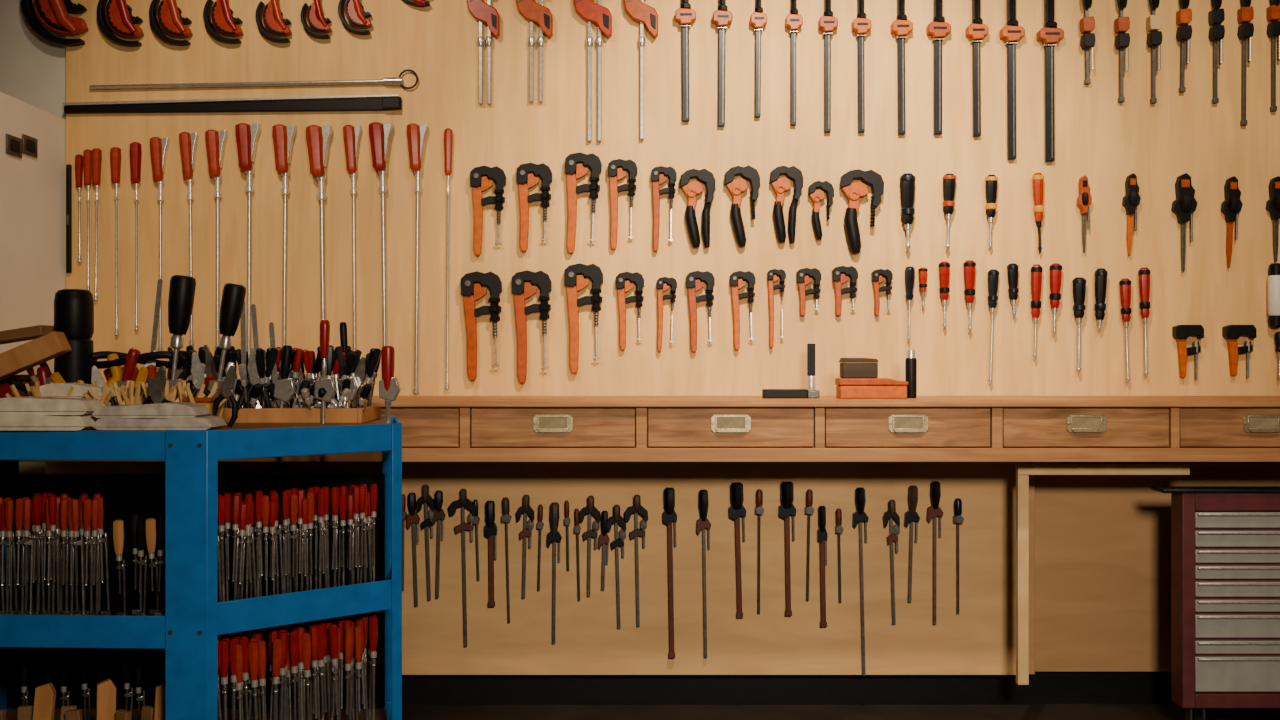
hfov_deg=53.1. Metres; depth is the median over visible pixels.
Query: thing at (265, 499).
clamp
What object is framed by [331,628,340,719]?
clamp
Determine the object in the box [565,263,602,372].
clamp
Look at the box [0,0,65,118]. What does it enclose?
wall
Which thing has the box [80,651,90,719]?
clamp
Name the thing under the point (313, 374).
clamp
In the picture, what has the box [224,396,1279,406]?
countertop
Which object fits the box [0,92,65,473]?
tall cabinet
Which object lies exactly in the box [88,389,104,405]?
wooden shim
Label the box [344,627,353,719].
clamp
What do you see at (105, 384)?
wooden shim
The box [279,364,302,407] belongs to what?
clamp
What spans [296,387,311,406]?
clamp
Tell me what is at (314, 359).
clamp
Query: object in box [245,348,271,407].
pliers
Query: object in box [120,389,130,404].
wooden shim
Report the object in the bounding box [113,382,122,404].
wooden shim
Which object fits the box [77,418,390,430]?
shelf
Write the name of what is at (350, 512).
clamp
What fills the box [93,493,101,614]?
clamp
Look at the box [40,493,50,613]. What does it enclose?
clamp
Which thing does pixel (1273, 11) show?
clamp
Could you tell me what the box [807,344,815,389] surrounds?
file
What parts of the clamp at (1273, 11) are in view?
handle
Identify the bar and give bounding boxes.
[762,389,819,397]
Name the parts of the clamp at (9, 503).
handle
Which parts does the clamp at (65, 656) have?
handle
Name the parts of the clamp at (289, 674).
handle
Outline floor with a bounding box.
[402,704,1279,719]
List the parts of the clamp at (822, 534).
handle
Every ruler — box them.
[150,279,162,351]
[240,300,246,385]
[251,304,263,407]
[269,322,277,402]
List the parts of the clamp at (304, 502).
handle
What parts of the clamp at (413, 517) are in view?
handle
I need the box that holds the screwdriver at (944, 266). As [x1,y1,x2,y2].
[939,261,949,329]
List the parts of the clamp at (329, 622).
handle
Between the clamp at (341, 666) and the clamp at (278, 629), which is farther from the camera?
the clamp at (341, 666)
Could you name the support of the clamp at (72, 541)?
on the tool cart
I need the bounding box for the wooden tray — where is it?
[217,405,380,422]
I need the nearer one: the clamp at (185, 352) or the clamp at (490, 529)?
the clamp at (185, 352)
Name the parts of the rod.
rod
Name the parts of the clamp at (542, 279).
knob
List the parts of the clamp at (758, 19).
handle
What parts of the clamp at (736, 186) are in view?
handle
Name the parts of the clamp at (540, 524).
rod, handle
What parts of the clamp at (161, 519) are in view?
handle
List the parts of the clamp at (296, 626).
handle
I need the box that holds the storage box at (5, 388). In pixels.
[0,374,36,397]
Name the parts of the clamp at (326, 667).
handle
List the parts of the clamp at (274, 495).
handle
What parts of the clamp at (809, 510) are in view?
rod, handle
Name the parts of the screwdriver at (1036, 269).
handle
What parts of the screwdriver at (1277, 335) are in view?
handle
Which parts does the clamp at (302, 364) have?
handle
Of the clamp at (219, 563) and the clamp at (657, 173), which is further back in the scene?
the clamp at (657, 173)
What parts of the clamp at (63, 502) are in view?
handle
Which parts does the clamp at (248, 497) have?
handle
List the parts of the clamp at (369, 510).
handle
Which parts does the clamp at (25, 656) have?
handle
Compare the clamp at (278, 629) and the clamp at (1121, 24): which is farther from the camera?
the clamp at (1121, 24)
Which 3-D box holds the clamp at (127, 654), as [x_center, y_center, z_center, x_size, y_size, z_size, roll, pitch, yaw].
[-1.190,0.790,2.971,0.024,0.230,0.016,0,0,-21]
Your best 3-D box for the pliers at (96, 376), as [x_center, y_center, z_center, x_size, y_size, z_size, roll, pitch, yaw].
[-1.212,0.082,2.898,0.063,0.139,0.014,0,0,-20]
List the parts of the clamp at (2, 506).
handle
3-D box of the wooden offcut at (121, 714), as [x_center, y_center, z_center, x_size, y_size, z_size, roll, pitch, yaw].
[-1.145,0.840,2.829,0.041,0.132,0.018,0,0,26]
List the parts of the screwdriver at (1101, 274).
handle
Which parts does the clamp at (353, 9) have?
handle, frame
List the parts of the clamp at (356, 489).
handle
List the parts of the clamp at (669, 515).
handle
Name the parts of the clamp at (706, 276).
knob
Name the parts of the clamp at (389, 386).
handle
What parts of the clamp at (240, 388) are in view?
handle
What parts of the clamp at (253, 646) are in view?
handle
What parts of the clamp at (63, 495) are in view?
handle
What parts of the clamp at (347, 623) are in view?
handle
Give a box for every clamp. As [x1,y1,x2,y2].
[0,497,9,613]
[0,504,8,613]
[0,538,3,613]
[4,497,18,613]
[5,499,13,614]
[6,376,29,395]
[13,498,24,614]
[17,522,28,613]
[21,0,88,46]
[21,498,32,614]
[21,653,29,705]
[22,497,33,613]
[26,367,36,382]
[28,495,40,614]
[32,493,41,613]
[33,495,44,614]
[37,366,52,385]
[40,362,51,375]
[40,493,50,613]
[44,499,55,614]
[44,651,51,683]
[46,493,54,613]
[48,495,59,614]
[50,372,65,382]
[55,497,62,613]
[59,498,68,614]
[60,493,70,613]
[61,653,69,704]
[66,497,78,613]
[67,498,74,614]
[71,499,84,614]
[75,154,82,261]
[78,498,85,613]
[80,493,93,613]
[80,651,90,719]
[82,499,92,614]
[83,149,91,289]
[90,498,99,614]
[91,148,101,299]
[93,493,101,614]
[97,0,143,46]
[97,497,110,614]
[97,654,104,682]
[103,368,109,381]
[107,353,121,377]
[107,375,121,385]
[110,147,120,334]
[113,348,138,404]
[113,520,126,614]
[124,650,132,719]
[129,142,141,329]
[130,368,138,381]
[132,513,141,614]
[134,654,144,719]
[135,366,147,393]
[135,515,146,615]
[146,365,156,382]
[146,518,159,614]
[149,0,192,45]
[150,137,168,350]
[154,515,164,615]
[177,365,190,379]
[179,132,198,344]
[182,351,187,379]
[186,346,193,379]
[186,380,192,390]
[187,374,213,397]
[198,350,204,377]
[203,0,242,43]
[205,129,227,349]
[213,354,231,407]
[214,347,221,370]
[218,494,224,589]
[218,495,224,601]
[218,536,221,601]
[218,637,220,719]
[218,643,220,674]
[218,682,221,719]
[219,640,228,719]
[220,353,228,368]
[221,637,229,719]
[223,493,230,600]
[225,362,234,373]
[227,351,236,394]
[228,346,234,395]
[229,638,238,719]
[232,494,240,599]
[232,634,239,685]
[234,379,240,401]
[234,492,241,599]
[235,123,260,368]
[235,349,249,384]
[235,644,243,719]
[237,384,261,407]
[238,364,246,402]
[239,501,244,597]
[239,503,245,598]
[239,636,248,719]
[242,680,247,719]
[245,493,252,598]
[245,504,256,597]
[248,638,258,719]
[249,641,257,719]
[250,383,261,407]
[250,501,254,597]
[252,631,262,719]
[254,496,261,596]
[255,0,291,42]
[255,491,262,596]
[255,492,262,596]
[256,348,265,407]
[257,640,266,719]
[262,495,268,595]
[264,347,277,386]
[264,348,271,407]
[267,383,285,407]
[268,494,272,594]
[269,501,275,594]
[269,628,277,719]
[270,490,278,593]
[270,491,283,593]
[272,124,295,346]
[272,390,290,407]
[272,638,281,719]
[273,345,295,407]
[276,348,281,379]
[276,628,281,703]
[276,680,280,719]
[278,629,287,719]
[278,632,287,719]
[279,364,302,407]
[281,499,288,592]
[282,490,289,593]
[286,489,291,592]
[287,632,292,719]
[289,352,292,372]
[290,494,298,591]
[290,630,300,719]
[291,488,297,591]
[292,348,302,403]
[292,380,309,407]
[293,350,300,397]
[293,624,301,716]
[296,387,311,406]
[296,627,305,719]
[297,489,304,590]
[300,359,305,379]
[301,0,331,38]
[301,388,311,410]
[301,498,308,590]
[302,349,312,406]
[302,632,310,719]
[305,630,307,719]
[306,125,332,319]
[306,351,312,406]
[306,381,315,407]
[306,492,313,589]
[307,487,314,589]
[309,623,321,719]
[309,625,319,719]
[310,622,317,719]
[311,351,315,381]
[311,363,315,403]
[313,487,319,588]
[314,320,336,423]
[314,388,326,407]
[315,351,321,399]
[317,493,327,587]
[317,625,324,719]
[318,488,324,588]
[318,622,330,719]
[323,486,329,587]
[324,620,336,719]
[326,345,333,377]
[329,624,339,719]
[330,352,344,379]
[330,398,345,407]
[331,487,338,568]
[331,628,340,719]
[332,350,339,398]
[332,487,339,586]
[335,346,348,402]
[337,353,355,399]
[338,0,371,34]
[338,322,358,407]
[338,379,350,407]
[338,485,346,585]
[338,618,345,719]
[339,388,350,405]
[339,495,345,585]
[343,125,361,351]
[343,620,352,719]
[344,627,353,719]
[346,493,351,584]
[347,494,353,584]
[348,350,356,407]
[349,624,354,698]
[350,485,355,583]
[352,486,359,583]
[352,621,354,719]
[353,348,380,407]
[354,351,359,407]
[354,626,362,719]
[355,619,368,719]
[357,384,371,413]
[359,485,365,582]
[359,509,362,582]
[359,614,367,719]
[361,484,366,582]
[363,353,369,385]
[363,489,371,581]
[366,348,375,406]
[367,492,372,581]
[368,614,376,719]
[369,122,392,345]
[369,355,380,405]
[369,617,377,719]
[370,484,376,581]
[379,346,400,422]
[402,494,406,590]
[404,0,429,6]
[406,492,419,606]
[407,123,427,392]
[416,485,434,600]
[432,490,445,598]
[444,128,452,388]
[448,489,475,646]
[461,271,501,379]
[467,0,499,104]
[470,166,505,255]
[473,499,479,580]
[484,501,497,606]
[501,497,511,622]
[512,270,551,382]
[516,0,552,102]
[516,163,551,251]
[516,495,534,598]
[537,504,543,590]
[547,502,561,643]
[564,500,570,570]
[565,152,601,252]
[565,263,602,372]
[574,0,611,141]
[574,508,580,600]
[579,496,600,596]
[598,511,609,590]
[607,505,625,628]
[608,159,636,249]
[616,272,643,349]
[624,0,657,139]
[624,495,647,626]
[651,166,676,251]
[657,277,676,351]
[663,487,676,657]
[675,0,695,121]
[680,169,714,247]
[686,271,714,351]
[696,489,710,657]
[712,0,732,126]
[724,165,759,246]
[729,482,745,617]
[730,271,755,349]
[750,0,766,117]
[755,489,763,613]
[767,269,785,347]
[769,166,802,242]
[778,481,795,615]
[785,0,802,125]
[796,268,820,315]
[805,489,813,600]
[808,181,833,239]
[817,506,827,626]
[818,0,837,132]
[832,266,857,315]
[835,508,843,602]
[839,169,883,253]
[851,0,871,132]
[852,487,868,675]
[871,269,892,315]
[882,500,899,624]
[890,0,912,134]
[904,485,919,602]
[926,0,950,134]
[926,481,942,624]
[953,498,963,613]
[965,0,988,136]
[999,0,1024,159]
[1036,0,1063,161]
[1076,175,1091,252]
[1080,0,1095,84]
[1114,0,1129,102]
[1122,173,1140,255]
[1146,0,1162,103]
[1171,173,1197,271]
[1172,325,1203,379]
[1176,0,1191,92]
[1208,0,1224,103]
[1221,176,1242,267]
[1222,325,1256,377]
[1237,0,1253,125]
[1266,176,1279,261]
[1267,0,1279,111]
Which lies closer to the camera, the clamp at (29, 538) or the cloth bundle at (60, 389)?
the clamp at (29, 538)
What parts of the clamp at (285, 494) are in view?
handle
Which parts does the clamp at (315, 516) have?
handle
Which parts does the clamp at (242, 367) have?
handle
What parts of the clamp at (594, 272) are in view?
knob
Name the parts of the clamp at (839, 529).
handle, rod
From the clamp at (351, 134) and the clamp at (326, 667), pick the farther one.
the clamp at (351, 134)
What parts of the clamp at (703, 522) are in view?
handle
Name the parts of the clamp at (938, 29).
clutch plate, handle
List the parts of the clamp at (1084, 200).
blade, knob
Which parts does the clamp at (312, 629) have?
handle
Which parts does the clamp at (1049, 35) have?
clutch plate, handle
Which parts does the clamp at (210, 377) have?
handle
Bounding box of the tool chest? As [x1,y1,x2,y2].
[1151,486,1279,719]
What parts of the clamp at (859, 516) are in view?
handle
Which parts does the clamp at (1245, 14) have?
handle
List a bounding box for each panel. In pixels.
[45,462,1027,674]
[63,0,1279,395]
[1016,462,1279,684]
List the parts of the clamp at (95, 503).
handle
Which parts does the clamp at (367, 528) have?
handle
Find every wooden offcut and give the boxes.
[0,709,5,719]
[17,705,33,719]
[32,683,55,719]
[60,705,76,719]
[65,709,82,719]
[96,678,115,719]
[116,709,130,719]
[141,705,153,719]
[154,683,164,719]
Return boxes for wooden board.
[0,325,53,344]
[0,331,71,380]
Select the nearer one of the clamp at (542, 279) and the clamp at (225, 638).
the clamp at (225, 638)
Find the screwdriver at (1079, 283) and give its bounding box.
[1072,277,1085,373]
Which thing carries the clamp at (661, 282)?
attached to the plywood panel at (1098, 137)
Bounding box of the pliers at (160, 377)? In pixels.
[143,366,165,403]
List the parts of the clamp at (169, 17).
handle, frame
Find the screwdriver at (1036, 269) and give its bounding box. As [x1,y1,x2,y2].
[1031,264,1042,359]
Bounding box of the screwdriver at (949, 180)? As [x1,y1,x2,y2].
[943,173,955,250]
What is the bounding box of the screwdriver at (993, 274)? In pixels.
[988,269,998,384]
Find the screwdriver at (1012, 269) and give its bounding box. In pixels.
[1007,263,1018,317]
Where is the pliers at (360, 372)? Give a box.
[355,357,365,407]
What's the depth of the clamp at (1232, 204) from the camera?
3.97 m
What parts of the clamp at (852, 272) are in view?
knob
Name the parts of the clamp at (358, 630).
handle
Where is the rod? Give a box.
[89,69,417,88]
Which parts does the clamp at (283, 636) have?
handle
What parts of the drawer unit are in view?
drawer, drawer, handle, rail, drawer, handle, drawer, handle, drawer, handle, drawer, handle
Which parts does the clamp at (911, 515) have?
handle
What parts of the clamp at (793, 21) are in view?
handle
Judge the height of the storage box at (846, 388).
0.059 m
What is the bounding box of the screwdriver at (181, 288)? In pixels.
[164,275,195,400]
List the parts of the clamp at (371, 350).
handle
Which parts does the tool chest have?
corner post, lid, trim, drawer, drawer, drawer, drawer, drawer, drawer, drawer, drawer, drawer, trim, handle, handle, handle, handle, handle, handle, handle, handle, handle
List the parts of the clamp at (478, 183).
knob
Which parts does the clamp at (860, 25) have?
handle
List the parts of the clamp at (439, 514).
handle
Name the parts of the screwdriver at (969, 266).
handle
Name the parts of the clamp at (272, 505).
handle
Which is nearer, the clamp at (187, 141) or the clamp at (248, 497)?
the clamp at (248, 497)
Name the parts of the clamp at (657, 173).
knob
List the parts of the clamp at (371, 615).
handle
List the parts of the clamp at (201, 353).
handle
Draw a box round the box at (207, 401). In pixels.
[182,397,216,415]
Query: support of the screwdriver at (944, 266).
attached to the plywood panel at (1098, 137)
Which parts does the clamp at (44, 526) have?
handle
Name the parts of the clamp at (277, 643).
handle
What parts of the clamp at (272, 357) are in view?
handle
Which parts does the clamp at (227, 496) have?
handle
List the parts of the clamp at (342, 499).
handle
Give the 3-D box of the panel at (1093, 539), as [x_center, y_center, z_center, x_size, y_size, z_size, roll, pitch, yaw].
[1.569,0.596,3.725,1.070,0.626,0.450,0,0,0]
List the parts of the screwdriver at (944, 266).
handle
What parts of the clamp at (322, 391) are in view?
handle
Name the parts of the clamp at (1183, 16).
handle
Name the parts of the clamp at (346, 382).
handle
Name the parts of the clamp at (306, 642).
handle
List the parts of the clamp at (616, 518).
handle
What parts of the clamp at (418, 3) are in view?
handle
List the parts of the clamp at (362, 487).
handle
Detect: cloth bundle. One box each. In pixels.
[0,396,103,430]
[32,383,115,405]
[91,402,226,429]
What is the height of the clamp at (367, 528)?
0.268 m
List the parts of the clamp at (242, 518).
handle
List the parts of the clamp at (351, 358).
handle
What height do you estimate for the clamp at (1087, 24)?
0.391 m
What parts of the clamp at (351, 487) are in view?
handle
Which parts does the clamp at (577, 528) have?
handle, rod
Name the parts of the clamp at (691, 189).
handle, handle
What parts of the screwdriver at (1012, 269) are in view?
handle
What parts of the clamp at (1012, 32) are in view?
clutch plate, handle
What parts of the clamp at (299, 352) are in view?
handle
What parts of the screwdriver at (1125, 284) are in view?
handle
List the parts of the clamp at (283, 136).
handle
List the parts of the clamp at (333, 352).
handle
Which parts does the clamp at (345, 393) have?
handle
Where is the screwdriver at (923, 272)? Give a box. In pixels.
[918,267,927,309]
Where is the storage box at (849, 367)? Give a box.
[839,358,877,377]
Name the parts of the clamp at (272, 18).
handle, frame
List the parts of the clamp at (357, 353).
handle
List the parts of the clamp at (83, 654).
handle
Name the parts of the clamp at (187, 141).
handle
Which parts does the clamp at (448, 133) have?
handle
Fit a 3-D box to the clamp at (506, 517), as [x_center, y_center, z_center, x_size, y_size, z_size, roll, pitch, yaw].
[-0.381,0.577,3.688,0.028,0.361,0.024,-2,0,0]
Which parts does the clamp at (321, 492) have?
handle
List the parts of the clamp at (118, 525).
handle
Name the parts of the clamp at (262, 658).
handle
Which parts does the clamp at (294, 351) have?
handle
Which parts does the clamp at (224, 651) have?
handle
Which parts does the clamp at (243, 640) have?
handle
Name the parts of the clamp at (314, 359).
handle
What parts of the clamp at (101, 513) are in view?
handle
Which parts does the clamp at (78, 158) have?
handle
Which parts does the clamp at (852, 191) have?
handle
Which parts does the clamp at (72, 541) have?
handle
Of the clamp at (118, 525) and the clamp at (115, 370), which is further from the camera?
the clamp at (115, 370)
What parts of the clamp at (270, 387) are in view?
handle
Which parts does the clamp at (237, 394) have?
handle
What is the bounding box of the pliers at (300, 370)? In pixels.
[290,366,314,407]
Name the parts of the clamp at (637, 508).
handle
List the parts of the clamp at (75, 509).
handle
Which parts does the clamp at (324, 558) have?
handle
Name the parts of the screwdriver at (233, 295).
handle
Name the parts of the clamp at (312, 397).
handle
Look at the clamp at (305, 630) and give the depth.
2.94 m
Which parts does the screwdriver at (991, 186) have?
handle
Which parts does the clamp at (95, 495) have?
handle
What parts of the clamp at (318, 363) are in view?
handle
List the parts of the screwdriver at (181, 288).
handle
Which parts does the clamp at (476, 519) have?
handle, rod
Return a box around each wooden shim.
[10,384,19,396]
[25,383,32,395]
[30,386,38,395]
[35,381,39,394]
[65,386,73,397]
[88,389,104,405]
[101,383,106,401]
[103,390,113,405]
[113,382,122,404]
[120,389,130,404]
[123,380,130,404]
[129,382,133,404]
[134,381,140,404]
[139,383,147,403]
[141,382,150,403]
[164,380,168,399]
[169,386,174,395]
[172,386,177,401]
[177,382,183,401]
[182,380,185,392]
[185,386,194,402]
[197,384,204,397]
[208,390,215,396]
[211,382,217,396]
[217,404,223,416]
[218,397,228,408]
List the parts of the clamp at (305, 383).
handle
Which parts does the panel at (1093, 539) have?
panel, frame rail, panel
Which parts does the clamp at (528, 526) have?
handle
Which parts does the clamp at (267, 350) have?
handle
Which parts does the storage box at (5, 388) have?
lid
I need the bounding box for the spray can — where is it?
[905,349,916,397]
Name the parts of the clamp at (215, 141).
handle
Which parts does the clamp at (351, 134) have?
handle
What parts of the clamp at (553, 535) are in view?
handle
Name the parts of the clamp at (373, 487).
handle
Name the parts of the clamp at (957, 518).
rod, handle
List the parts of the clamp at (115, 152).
handle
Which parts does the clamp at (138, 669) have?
handle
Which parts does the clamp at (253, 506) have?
handle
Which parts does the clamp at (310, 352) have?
handle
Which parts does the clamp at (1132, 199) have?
blade, knob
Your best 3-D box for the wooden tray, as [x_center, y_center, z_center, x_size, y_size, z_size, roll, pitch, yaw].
[-0.900,0.132,3.147,0.480,0.035,0.225,0,0,0]
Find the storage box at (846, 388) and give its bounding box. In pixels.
[835,378,907,398]
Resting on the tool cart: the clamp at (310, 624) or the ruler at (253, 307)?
the clamp at (310, 624)
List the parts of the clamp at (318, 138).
handle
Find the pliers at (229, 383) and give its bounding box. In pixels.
[212,365,237,426]
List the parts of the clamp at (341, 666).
handle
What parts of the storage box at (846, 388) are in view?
lid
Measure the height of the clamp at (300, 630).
0.300 m
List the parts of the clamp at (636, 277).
knob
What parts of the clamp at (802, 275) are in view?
knob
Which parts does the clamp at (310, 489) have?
handle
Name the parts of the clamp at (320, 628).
handle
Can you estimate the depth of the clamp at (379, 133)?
3.97 m
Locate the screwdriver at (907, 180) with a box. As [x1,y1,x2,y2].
[900,173,915,250]
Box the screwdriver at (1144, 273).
[1138,267,1150,377]
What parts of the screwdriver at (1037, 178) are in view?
handle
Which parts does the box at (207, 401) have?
lid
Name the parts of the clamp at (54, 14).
handle, frame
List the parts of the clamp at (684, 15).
handle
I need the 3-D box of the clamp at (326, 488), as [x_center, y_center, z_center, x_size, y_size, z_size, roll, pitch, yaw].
[-0.724,0.429,2.959,0.017,0.275,0.034,0,0,7]
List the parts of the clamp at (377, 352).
handle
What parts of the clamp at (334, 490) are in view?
handle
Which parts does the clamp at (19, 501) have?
handle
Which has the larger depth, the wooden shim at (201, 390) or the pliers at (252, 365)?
the pliers at (252, 365)
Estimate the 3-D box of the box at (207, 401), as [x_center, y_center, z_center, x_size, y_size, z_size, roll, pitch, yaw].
[-0.983,0.117,2.860,0.064,0.066,0.054,0,0,0]
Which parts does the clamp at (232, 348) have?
handle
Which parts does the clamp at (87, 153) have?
handle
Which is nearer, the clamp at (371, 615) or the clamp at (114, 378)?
the clamp at (114, 378)
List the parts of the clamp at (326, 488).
handle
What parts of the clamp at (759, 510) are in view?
rod, handle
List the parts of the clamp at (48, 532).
handle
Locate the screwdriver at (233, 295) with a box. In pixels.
[208,283,245,396]
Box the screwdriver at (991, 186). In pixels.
[985,175,997,248]
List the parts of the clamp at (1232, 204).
blade, knob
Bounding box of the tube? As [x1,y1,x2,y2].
[1267,263,1279,327]
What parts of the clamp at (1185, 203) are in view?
blade, knob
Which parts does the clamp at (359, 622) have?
handle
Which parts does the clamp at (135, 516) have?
handle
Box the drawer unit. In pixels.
[19,407,1279,461]
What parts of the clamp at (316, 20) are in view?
handle, frame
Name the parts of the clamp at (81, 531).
handle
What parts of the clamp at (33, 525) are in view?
handle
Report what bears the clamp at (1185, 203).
attached to the plywood panel at (1098, 137)
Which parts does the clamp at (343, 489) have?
handle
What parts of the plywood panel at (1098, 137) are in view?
straight edge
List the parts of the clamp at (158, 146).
handle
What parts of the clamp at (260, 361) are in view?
handle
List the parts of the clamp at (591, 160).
knob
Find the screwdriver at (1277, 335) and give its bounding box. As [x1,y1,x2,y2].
[1275,332,1279,379]
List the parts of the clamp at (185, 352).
handle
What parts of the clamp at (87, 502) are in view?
handle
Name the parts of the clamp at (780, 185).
handle, handle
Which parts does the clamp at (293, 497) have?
handle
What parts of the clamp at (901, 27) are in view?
handle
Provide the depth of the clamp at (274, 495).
2.84 m
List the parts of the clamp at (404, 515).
rod, handle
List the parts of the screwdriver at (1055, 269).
handle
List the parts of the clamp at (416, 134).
handle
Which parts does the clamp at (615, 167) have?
knob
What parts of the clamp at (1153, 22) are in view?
handle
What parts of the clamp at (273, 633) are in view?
handle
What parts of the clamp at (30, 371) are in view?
handle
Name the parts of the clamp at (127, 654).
handle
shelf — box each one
[0,579,386,615]
[6,708,386,719]
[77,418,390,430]
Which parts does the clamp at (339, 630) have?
handle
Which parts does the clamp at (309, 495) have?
handle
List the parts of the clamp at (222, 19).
handle, frame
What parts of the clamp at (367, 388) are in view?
handle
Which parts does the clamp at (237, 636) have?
handle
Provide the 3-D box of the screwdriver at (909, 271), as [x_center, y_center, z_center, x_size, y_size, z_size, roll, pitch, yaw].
[0.840,-0.172,3.984,0.029,0.238,0.029,0,0,22]
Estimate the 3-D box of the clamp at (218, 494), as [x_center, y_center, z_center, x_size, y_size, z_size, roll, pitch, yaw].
[-0.915,0.429,2.790,0.019,0.276,0.030,0,0,13]
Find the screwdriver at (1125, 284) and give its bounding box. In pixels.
[1119,278,1131,383]
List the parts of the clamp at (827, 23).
handle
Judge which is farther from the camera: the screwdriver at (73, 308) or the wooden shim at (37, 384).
the screwdriver at (73, 308)
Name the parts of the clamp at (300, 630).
handle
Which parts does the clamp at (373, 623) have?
handle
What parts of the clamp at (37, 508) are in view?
handle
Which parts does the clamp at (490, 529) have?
handle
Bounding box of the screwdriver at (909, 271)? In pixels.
[905,266,914,342]
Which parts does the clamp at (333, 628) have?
handle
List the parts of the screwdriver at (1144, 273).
handle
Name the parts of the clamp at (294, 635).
handle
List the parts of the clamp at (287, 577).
handle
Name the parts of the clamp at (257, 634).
handle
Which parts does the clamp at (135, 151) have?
handle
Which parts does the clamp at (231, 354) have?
handle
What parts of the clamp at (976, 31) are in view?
handle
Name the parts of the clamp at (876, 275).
knob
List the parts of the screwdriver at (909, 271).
handle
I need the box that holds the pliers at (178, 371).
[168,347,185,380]
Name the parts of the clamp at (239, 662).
handle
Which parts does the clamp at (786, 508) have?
handle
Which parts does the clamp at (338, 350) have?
handle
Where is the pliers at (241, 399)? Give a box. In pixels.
[238,350,265,410]
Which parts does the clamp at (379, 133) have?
handle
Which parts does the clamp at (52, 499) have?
handle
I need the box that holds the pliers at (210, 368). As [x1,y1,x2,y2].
[203,345,230,407]
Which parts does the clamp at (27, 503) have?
handle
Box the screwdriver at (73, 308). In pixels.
[54,289,93,383]
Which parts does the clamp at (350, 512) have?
handle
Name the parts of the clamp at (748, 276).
knob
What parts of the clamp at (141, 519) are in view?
handle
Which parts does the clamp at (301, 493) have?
handle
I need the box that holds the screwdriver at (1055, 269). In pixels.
[1049,263,1061,335]
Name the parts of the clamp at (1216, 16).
handle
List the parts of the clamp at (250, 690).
handle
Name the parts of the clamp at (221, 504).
handle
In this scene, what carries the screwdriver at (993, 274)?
attached to the plywood panel at (1098, 137)
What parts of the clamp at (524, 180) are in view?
knob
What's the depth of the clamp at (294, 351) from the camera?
3.07 m
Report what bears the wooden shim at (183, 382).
on the tool cart
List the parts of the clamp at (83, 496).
handle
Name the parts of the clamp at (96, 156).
handle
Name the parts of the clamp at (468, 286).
knob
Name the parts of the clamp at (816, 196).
handle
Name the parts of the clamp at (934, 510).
handle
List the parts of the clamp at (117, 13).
handle, frame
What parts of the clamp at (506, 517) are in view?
handle, rod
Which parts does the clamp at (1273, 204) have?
blade, knob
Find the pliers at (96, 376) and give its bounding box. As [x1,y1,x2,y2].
[91,366,116,405]
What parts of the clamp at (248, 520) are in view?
handle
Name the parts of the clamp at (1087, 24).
handle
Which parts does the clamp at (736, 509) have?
handle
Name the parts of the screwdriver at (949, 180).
handle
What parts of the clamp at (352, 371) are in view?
handle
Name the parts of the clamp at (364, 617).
handle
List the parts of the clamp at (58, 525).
handle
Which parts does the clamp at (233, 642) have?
handle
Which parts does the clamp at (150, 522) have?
handle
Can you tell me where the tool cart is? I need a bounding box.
[0,417,401,719]
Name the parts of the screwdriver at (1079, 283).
handle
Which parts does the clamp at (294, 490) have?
handle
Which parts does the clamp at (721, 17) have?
handle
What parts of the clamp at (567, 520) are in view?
handle, rod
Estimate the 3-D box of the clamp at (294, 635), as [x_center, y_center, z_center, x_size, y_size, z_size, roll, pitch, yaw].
[-0.771,0.754,2.869,0.022,0.299,0.043,0,0,6]
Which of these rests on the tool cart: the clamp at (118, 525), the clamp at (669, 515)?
the clamp at (118, 525)
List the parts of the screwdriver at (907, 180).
handle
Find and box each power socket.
[6,134,21,157]
[22,134,37,157]
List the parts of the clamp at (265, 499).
handle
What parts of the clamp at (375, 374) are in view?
handle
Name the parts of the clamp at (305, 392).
handle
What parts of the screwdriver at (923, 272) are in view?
handle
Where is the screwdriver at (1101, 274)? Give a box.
[1094,268,1107,331]
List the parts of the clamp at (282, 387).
handle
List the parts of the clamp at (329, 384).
handle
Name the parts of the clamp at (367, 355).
handle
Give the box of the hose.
[87,351,185,368]
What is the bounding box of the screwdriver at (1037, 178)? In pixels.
[1032,173,1043,253]
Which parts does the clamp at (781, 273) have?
knob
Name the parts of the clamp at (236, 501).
handle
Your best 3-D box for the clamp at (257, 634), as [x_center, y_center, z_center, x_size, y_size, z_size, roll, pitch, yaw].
[-0.850,0.754,2.858,0.025,0.300,0.034,0,0,-4]
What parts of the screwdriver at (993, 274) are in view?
handle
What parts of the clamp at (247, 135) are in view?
handle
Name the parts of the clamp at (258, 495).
handle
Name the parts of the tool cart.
post, rail, rail, post, rail, rail, rail, rail, post, post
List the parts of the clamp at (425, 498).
handle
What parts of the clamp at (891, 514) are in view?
handle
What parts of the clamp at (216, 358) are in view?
handle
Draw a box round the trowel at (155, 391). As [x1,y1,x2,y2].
[147,377,171,402]
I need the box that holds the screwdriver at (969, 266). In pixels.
[963,260,975,332]
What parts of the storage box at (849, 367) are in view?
lid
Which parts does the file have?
blade, handle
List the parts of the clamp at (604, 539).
handle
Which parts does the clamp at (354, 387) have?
handle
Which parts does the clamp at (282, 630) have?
handle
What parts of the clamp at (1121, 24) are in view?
handle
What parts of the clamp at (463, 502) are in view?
handle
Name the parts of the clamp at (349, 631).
handle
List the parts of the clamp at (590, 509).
handle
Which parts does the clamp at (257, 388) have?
handle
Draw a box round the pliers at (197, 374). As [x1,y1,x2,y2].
[191,352,212,396]
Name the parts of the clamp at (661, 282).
knob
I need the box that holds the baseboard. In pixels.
[402,672,1175,703]
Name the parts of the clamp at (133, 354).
handle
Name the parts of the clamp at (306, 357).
handle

